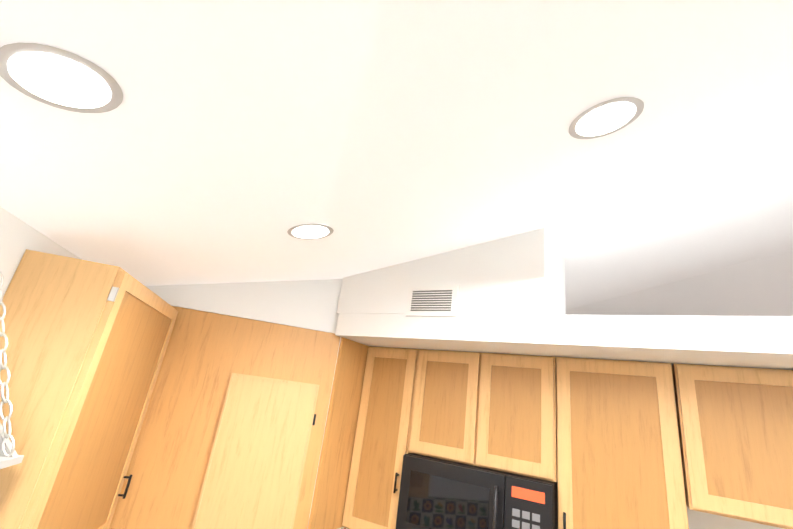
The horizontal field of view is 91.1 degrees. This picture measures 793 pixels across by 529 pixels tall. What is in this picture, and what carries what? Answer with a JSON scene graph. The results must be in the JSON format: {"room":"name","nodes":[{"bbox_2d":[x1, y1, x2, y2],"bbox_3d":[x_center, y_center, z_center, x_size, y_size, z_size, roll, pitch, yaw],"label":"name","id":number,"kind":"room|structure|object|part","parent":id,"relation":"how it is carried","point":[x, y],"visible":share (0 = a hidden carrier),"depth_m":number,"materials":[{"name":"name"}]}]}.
{"room":"kitchen","nodes":[
{"label":"kitchen","id":0,"kind":"room"},
{"bbox_2d":[0,206,82,295],"bbox_3d":[-0.740,-0.090,-1.334,0.200,3.300,7.430,12,-20,-13],"label":"wall","id":1,"kind":"structure","parent":0,"point":[18,237],"depth_m":1.29,"materials":[{"name":"white paint"}]},
{"bbox_2d":[0,272,23,468],"bbox_3d":[-0.985,0.104,0.553,0.256,0.526,1.385,12,-20,-13],"label":"shelf rack","id":2,"kind":"object","parent":1,"relation":"attached to","point":[9,456],"visible":1,"depth_m":1.11,"materials":[{"name":"metal"}]},
{"bbox_2d":[0,249,178,528],"bbox_3d":[-1.296,0.615,1.586,0.344,1.088,0.856,12,-20,-13],"label":"upper cabinet","id":3,"kind":"object","parent":1,"relation":"attached to","point":[88,341],"visible":1,"depth_m":1.33,"materials":[{"name":"brown wood"}]},
{"bbox_2d":[146,279,342,332],"bbox_3d":[-1.158,1.069,2.093,1.428,3.300,0.252,12,-20,-13],"label":"wall","id":4,"kind":"structure","parent":0,"point":[310,304],"depth_m":2.34,"materials":[{"name":"white paint"}]},
{"bbox_2d":[309,349,338,516],"bbox_3d":[1.011,2.769,8.329,9.070,4.800,0.200,12,-20,-13],"label":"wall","id":5,"kind":"structure","parent":0,"point":[324,431],"depth_m":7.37,"materials":[{"name":"white paint"}]},
{"bbox_2d":[0,0,792,344],"bbox_3d":[2.899,0.183,2.729,9.070,1.480,13.000,12,-20,-13],"label":"ceiling","id":6,"kind":"structure","parent":0,"point":[230,140],"depth_m":1.09,"materials":[{"name":"white paint"}]},
{"bbox_2d":[0,42,123,112],"bbox_3d":[-0.653,-0.357,0.762,0.190,0.048,0.190,12,-20,-13],"label":"recessed light","id":7,"kind":"object","parent":6,"relation":"in","point":[55,77],"visible":1,"depth_m":0.75,"materials":[{"name":"grey"}]},
{"bbox_2d":[287,223,333,239],"bbox_3d":[-0.366,-0.139,1.662,0.190,0.048,0.190,12,-20,-13],"label":"recessed light","id":8,"kind":"object","parent":6,"relation":"in","point":[312,231],"visible":1,"depth_m":1.65,"materials":[{"name":"grey"}]},
{"bbox_2d":[568,97,643,139],"bbox_3d":[0.585,-0.406,1.091,0.190,0.048,0.190,12,-20,-13],"label":"recessed light","id":9,"kind":"object","parent":6,"relation":"in","point":[606,118],"visible":1,"depth_m":1.08,"materials":[{"name":"grey"}]},
{"bbox_2d":[337,228,565,316],"bbox_3d":[0.406,0.004,2.578,1.220,0.893,0.833,-4,-22,29],"label":"wall","id":10,"kind":"structure","parent":0,"point":[522,274],"depth_m":2.08,"materials":[{"name":"white paint"}]},
{"bbox_3d":[0.190,0.198,2.112,0.296,0.167,0.013,-4,-22,29],"label":"air vent grille","id":11,"kind":"part","parent":10,"relation":"part of","materials":[{"name":"white metal"}]},
{"bbox_2d":[686,506,783,528],"bbox_3d":[0.994,1.691,1.929,3.150,2.570,0.138,-4,-22,29],"label":"wall","id":12,"kind":"structure","parent":0,"point":[699,520],"depth_m":1.78,"materials":[{"name":"white paint"}]},
{"bbox_2d":[342,346,419,528],"bbox_3d":[-0.025,1.080,2.469,0.375,1.053,0.367,-4,-22,29],"label":"upper cabinet","id":13,"kind":"object","parent":12,"relation":"attached to","point":[382,436],"visible":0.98,"depth_m":2.34,"materials":[{"name":"brown wood"}]},
{"bbox_2d":[409,349,556,481],"bbox_3d":[0.525,0.838,2.271,0.795,0.593,0.333,-4,-22,29],"label":"upper cabinet","id":14,"kind":"object","parent":12,"relation":"attached to","point":[495,411],"visible":0.96,"depth_m":2.11,"materials":[{"name":"brown wood"}]},
{"bbox_2d":[396,453,557,528],"bbox_3d":[0.437,1.283,2.063,0.785,0.389,0.440,-4,-22,29],"label":"microwave","id":15,"kind":"object","parent":14,"relation":"attached to","point":[436,493],"visible":0.98,"depth_m":1.94,"materials":[{"name":"black plastic"}]},
{"bbox_2d":[335,313,792,369],"bbox_3d":[0.983,0.407,1.985,2.720,0.135,0.682,-4,-22,29],"label":"soffit","id":16,"kind":"object","parent":12,"relation":"attached to","point":[766,342],"visible":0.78,"depth_m":1.72,"materials":[{"name":"white paint"}]},
{"bbox_2d":[556,357,688,528],"bbox_3d":[1.056,1.011,1.862,0.500,1.053,0.367,-4,-22,29],"label":"upper cabinet","id":17,"kind":"object","parent":12,"relation":"attached to","point":[619,462],"visible":1,"depth_m":1.78,"materials":[{"name":"brown wood"}]},
{"bbox_2d":[672,363,792,528],"bbox_3d":[1.751,0.759,1.582,0.990,0.593,0.333,-4,-22,29],"label":"upper cabinet","id":18,"kind":"object","parent":12,"relation":"attached to","point":[735,427],"visible":0.94,"depth_m":1.60,"materials":[{"name":"brown wood"}]},
{"bbox_3d":[0.324,2.749,1.141,4.520,0.100,13.000,12,-20,-13],"label":"floor","id":19,"kind":"structure","parent":0,"visible":0},
{"bbox_2d":[109,306,340,528],"bbox_3d":[-1.081,1.451,1.860,1.226,2.450,0.050,12,-20,-13],"label":"pantry","id":20,"kind":"object","parent":19,"relation":"on","point":[231,434],"visible":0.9,"depth_m":2.09,"materials":[{"name":"brown wood"}]},
{"bbox_2d":[308,337,368,528],"bbox_3d":[-0.341,1.695,2.243,0.018,2.433,0.620,-4,-22,29],"label":"end panel","id":21,"kind":"object","parent":19,"relation":"on","point":[330,493],"visible":0.6,"depth_m":2.31,"materials":[{"name":"brown wood"}]}
]}

